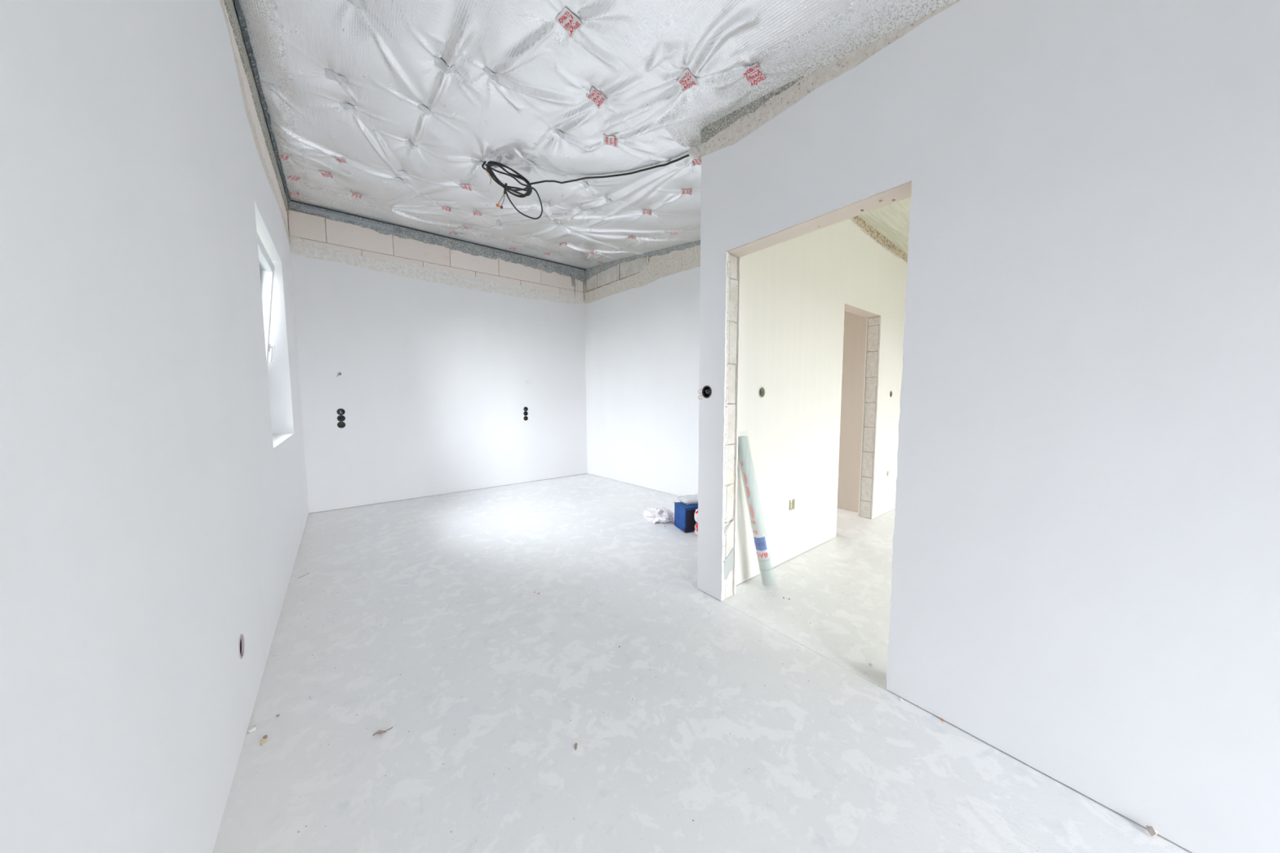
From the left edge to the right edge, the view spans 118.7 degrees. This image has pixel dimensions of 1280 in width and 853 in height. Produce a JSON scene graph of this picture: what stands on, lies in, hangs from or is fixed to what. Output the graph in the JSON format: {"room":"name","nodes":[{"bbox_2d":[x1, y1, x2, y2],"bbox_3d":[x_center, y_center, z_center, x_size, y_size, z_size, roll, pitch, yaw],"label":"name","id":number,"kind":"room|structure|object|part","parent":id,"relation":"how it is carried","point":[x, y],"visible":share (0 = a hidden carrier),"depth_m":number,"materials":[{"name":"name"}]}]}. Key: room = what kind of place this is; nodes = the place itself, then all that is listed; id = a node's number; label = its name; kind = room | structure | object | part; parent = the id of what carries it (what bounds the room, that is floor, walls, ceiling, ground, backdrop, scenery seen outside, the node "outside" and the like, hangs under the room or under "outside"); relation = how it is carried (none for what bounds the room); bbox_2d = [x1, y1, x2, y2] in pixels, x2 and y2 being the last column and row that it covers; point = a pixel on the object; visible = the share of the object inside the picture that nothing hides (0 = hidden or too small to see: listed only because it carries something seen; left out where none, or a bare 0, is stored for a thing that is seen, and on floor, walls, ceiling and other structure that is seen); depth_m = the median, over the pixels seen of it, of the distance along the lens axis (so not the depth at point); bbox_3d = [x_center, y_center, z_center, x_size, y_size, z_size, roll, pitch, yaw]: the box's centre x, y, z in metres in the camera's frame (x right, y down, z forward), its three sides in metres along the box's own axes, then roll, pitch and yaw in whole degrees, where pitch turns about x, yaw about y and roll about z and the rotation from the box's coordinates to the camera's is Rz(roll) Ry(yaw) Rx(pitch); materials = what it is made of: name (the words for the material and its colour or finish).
{"room":"construction site","nodes":[
{"label":"construction site","id":0,"kind":"room"},
{"bbox_2d":[0,0,308,852],"bbox_3d":[-1.072,-0.512,0.571,0.296,3.340,8.480,-4,6,-38],"label":"wall","id":1,"kind":"structure","parent":0,"point":[154,506],"depth_m":0.76,"materials":[{"name":"white paint"}]},
{"bbox_2d":[238,634,244,658],"bbox_3d":[-1.450,0.791,1.347,0.052,0.082,0.082,-4,6,-38],"label":"box","id":2,"kind":"object","parent":1,"relation":"attached to","point":[241,645],"visible":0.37,"depth_m":1.38,"materials":[{"name":"grey plastic"}]},
{"bbox_2d":[235,0,290,201],"bbox_3d":[-2.317,-2.094,2.304,0.028,0.033,3.520,-4,6,-38],"label":"trim","id":3,"kind":"structure","parent":1,"relation":"attached to","point":[242,18],"depth_m":2.32,"materials":[{"name":"grey metal"}]},
{"bbox_2d":[257,233,275,369],"bbox_3d":[-2.643,-0.596,2.554,0.224,1.390,1.222,-4,6,-38],"label":"window","id":4,"kind":"structure","parent":1,"relation":"in","point":[266,265],"depth_m":2.95,"materials":[{"name":"white plastic"}]},
{"bbox_3d":[-2.636,-0.595,2.559,0.129,1.184,1.022,-4,6,-38],"label":"glass pane","id":5,"kind":"part","parent":4,"relation":"part of","materials":[{"name":"white"}]},
{"bbox_3d":[-2.924,-0.583,3.014,0.039,0.142,0.025,-4,6,-38],"label":"handle","id":6,"kind":"part","parent":4,"relation":"part of","materials":[{"name":"white plastic"}]},
{"bbox_3d":[-2.635,0.105,2.612,0.289,0.014,1.248,-4,6,-38],"label":"sill","id":7,"kind":"part","parent":1,"relation":"part of","materials":[{"name":"white paint"}]},
{"bbox_2d":[287,200,586,513],"bbox_3d":[-2.208,-0.843,4.933,3.920,3.340,0.220,-4,6,-38],"label":"wall","id":8,"kind":"structure","parent":0,"point":[434,343],"depth_m":4.54,"materials":[{"name":"white paint"}]},
{"bbox_2d":[336,408,345,415],"bbox_3d":[-3.222,-0.159,4.086,0.071,0.071,0.052,-4,6,-38],"label":"box","id":9,"kind":"object","parent":8,"relation":"attached to","point":[340,411],"visible":1,"depth_m":4.09,"materials":[{"name":"grey plastic"}]},
{"bbox_2d":[337,421,345,427],"bbox_3d":[-3.224,-0.019,4.095,0.071,0.071,0.052,-4,6,-38],"label":"box","id":10,"kind":"object","parent":8,"relation":"attached to","point":[340,424],"visible":0.99,"depth_m":4.10,"materials":[{"name":"grey plastic"}]},
{"bbox_2d":[337,415,345,421],"bbox_3d":[-3.222,-0.089,4.091,0.071,0.071,0.052,-4,6,-38],"label":"box","id":11,"kind":"object","parent":8,"relation":"attached to","point":[340,418],"visible":0.99,"depth_m":4.10,"materials":[{"name":"grey plastic"}]},
{"bbox_2d":[300,205,393,230],"bbox_3d":[-3.070,-2.197,4.012,0.777,0.035,0.007,-4,6,-38],"label":"trim","id":12,"kind":"structure","parent":8,"relation":"attached to","point":[302,207],"depth_m":3.99,"materials":[{"name":"grey"}]},
{"bbox_2d":[290,199,586,270],"bbox_3d":[-2.106,-2.277,4.690,3.297,0.012,0.015,-4,6,-38],"label":"trim","id":13,"kind":"structure","parent":8,"relation":"attached to","point":[301,202],"depth_m":4.37,"materials":[{"name":"grey metal"}]},
{"bbox_2d":[233,0,955,268],"bbox_3d":[0.449,-1.740,1.743,3.762,0.711,8.084,-4,6,-38],"label":"ceiling","id":14,"kind":"structure","parent":0,"point":[389,111],"depth_m":2.20,"materials":[{"name":"silver metal"}]},
{"bbox_2d":[481,154,689,219],"bbox_3d":[-0.420,-1.868,2.669,1.690,0.306,0.543,3,5,35],"label":"coiled cable","id":15,"kind":"object","parent":14,"relation":"hanging from","point":[528,188],"visible":0.97,"depth_m":2.94,"materials":[{"name":"black plastic"}]},
{"bbox_2d":[496,194,504,230],"bbox_3d":[-1.153,-1.767,3.116,0.059,0.229,0.158,-3,5,-30],"label":"holder","id":16,"kind":"object","parent":15,"relation":"hanging from","point":[500,227],"visible":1,"depth_m":3.15,"materials":[{"name":"white plastic"}]},
{"bbox_2d":[584,240,700,496],"bbox_3d":[0.411,-0.824,4.595,0.070,3.340,3.620,-4,6,-43],"label":"wall","id":17,"kind":"structure","parent":0,"point":[642,311],"depth_m":4.92,"materials":[{"name":"white paint"}]},
{"bbox_2d":[212,473,1192,852],"bbox_3d":[1.143,1.069,2.508,6.020,0.120,8.600,-4,6,-38],"label":"floor","id":18,"kind":"structure","parent":0,"point":[837,762],"depth_m":1.47,"materials":[{"name":"concrete"}]},
{"bbox_2d":[248,727,256,733],"bbox_3d":[-1.403,1.096,1.373,0.018,0.010,0.018,-2,5,-19],"label":"crumb","id":19,"kind":"object","parent":18,"relation":"on","point":[252,729],"visible":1,"depth_m":1.37,"materials":[{"name":"white"}]},
{"bbox_2d":[259,738,266,743],"bbox_3d":[-1.317,1.100,1.325,0.016,0.010,0.016,0,4,-3],"label":"crumb","id":20,"kind":"object","parent":18,"relation":"on","point":[264,740],"visible":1,"depth_m":1.32,"materials":[{"name":"beige"}]},
{"bbox_2d":[373,727,392,736],"bbox_3d":[-0.921,1.095,1.359,0.060,0.016,0.022,-4,6,-38],"label":"dry leaf","id":21,"kind":"object","parent":18,"relation":"on","point":[380,731],"visible":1,"depth_m":1.36,"materials":[{"name":"beige"}]},
{"bbox_3d":[-0.929,1.095,1.353,0.037,0.015,0.021,-2,5,-21],"label":"blade","id":22,"kind":"part","parent":21,"relation":"part of","materials":[{"name":"beige plant"}]},
{"bbox_2d":[253,506,867,841],"bbox_3d":[-0.584,0.974,2.993,3.311,0.003,4.878,-4,6,-38],"label":"grit","id":23,"kind":"object","parent":18,"relation":"on","point":[388,507],"visible":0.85,"depth_m":1.66,"materials":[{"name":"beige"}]},
{"bbox_2d":[643,506,674,523],"bbox_3d":[0.183,0.854,3.719,0.336,0.127,0.262,4,6,43],"label":"plastic bag","id":24,"kind":"object","parent":18,"relation":"on","point":[662,515],"visible":1,"depth_m":3.64,"materials":[{"name":"white plastic"}]},
{"bbox_2d":[674,502,697,533],"bbox_3d":[0.498,0.816,3.501,0.308,0.233,0.216,-2,5,-22],"label":"box","id":25,"kind":"object","parent":18,"relation":"on","point":[684,518],"visible":0.54,"depth_m":3.38,"materials":[{"name":"blue cardboard"}]},
{"bbox_2d":[677,493,697,504],"bbox_3d":[0.501,0.674,3.523,0.276,0.052,0.186,-2,5,-23],"label":"plastic package","id":26,"kind":"object","parent":25,"relation":"on","point":[689,499],"visible":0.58,"depth_m":3.46,"materials":[{"name":"white plastic"}]},
{"bbox_2d":[693,522,697,536],"bbox_3d":[0.529,0.887,3.291,0.117,0.125,0.111,-4,6,-38],"label":"bag","id":27,"kind":"object","parent":18,"relation":"on","point":[695,527],"visible":0.27,"depth_m":3.27,"materials":[{"name":"white plastic"}]},
{"bbox_2d":[693,509,697,522],"bbox_3d":[0.515,0.774,3.324,0.087,0.121,0.072,-4,6,-38],"label":"bag","id":28,"kind":"object","parent":27,"relation":"on","point":[695,514],"visible":0.39,"depth_m":3.30,"materials":[{"name":"white plastic"}]},
{"bbox_2d":[737,435,774,586],"bbox_3d":[0.708,0.518,2.339,0.300,0.991,0.090,-1,4,-12],"label":"roll","id":29,"kind":"object","parent":18,"relation":"on","point":[744,451],"visible":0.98,"depth_m":2.31,"materials":[{"name":"white plastic"}]},
{"bbox_2d":[1146,825,1158,836],"bbox_3d":[1.400,1.107,1.036,0.017,0.027,0.020,1,5,18],"label":"chip","id":30,"kind":"object","parent":18,"relation":"on","point":[1153,832],"visible":1,"depth_m":1.03,"materials":[{"name":"beige"}]},
{"bbox_2d":[735,215,907,585],"bbox_3d":[1.821,-0.730,3.311,3.588,3.340,0.144,-4,6,-38],"label":"wall","id":31,"kind":"structure","parent":0,"point":[796,293],"depth_m":2.87,"materials":[{"name":"white paint"}]},
{"bbox_2d":[758,386,765,398],"bbox_3d":[0.778,-0.224,2.484,0.074,0.074,0.047,-4,6,-38],"label":"switch box","id":32,"kind":"object","parent":31,"relation":"attached to","point":[762,391],"visible":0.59,"depth_m":2.49,"materials":[{"name":"grey plastic"}]},
{"bbox_2d":[788,498,795,511],"bbox_3d":[1.100,0.572,2.795,0.082,0.080,0.039,-4,6,-38],"label":"outlet hole","id":33,"kind":"object","parent":31,"relation":"attached to","point":[791,502],"visible":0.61,"depth_m":2.80,"materials":[{"name":"beige"}]},
{"bbox_2d":[836,311,866,511],"bbox_3d":[1.509,-0.830,4.878,0.120,3.297,2.712,-4,6,-38],"label":"wall","id":34,"kind":"structure","parent":0,"point":[855,326],"depth_m":3.95,"materials":[{"name":"beige paint"}]},
{"bbox_2d":[857,196,911,253],"bbox_3d":[3.195,-1.608,1.515,3.450,0.129,4.320,-4,6,-38],"label":"ceiling","id":35,"kind":"structure","parent":0,"point":[891,220],"depth_m":3.20,"materials":[{"name":"beige paint"}]},
{"bbox_2d":[688,0,1279,852],"bbox_3d":[1.801,-0.515,0.518,0.138,3.340,4.850,-4,6,-38],"label":"wall","id":36,"kind":"structure","parent":0,"point":[1086,566],"depth_m":1.12,"materials":[{"name":"white paint"}]},
{"bbox_2d":[697,385,711,399],"bbox_3d":[0.402,-0.203,2.260,0.065,0.082,0.095,-4,6,-38],"label":"switch box","id":37,"kind":"object","parent":36,"relation":"attached to","point":[706,393],"visible":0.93,"depth_m":2.26,"materials":[{"name":"black plastic"}]}
]}

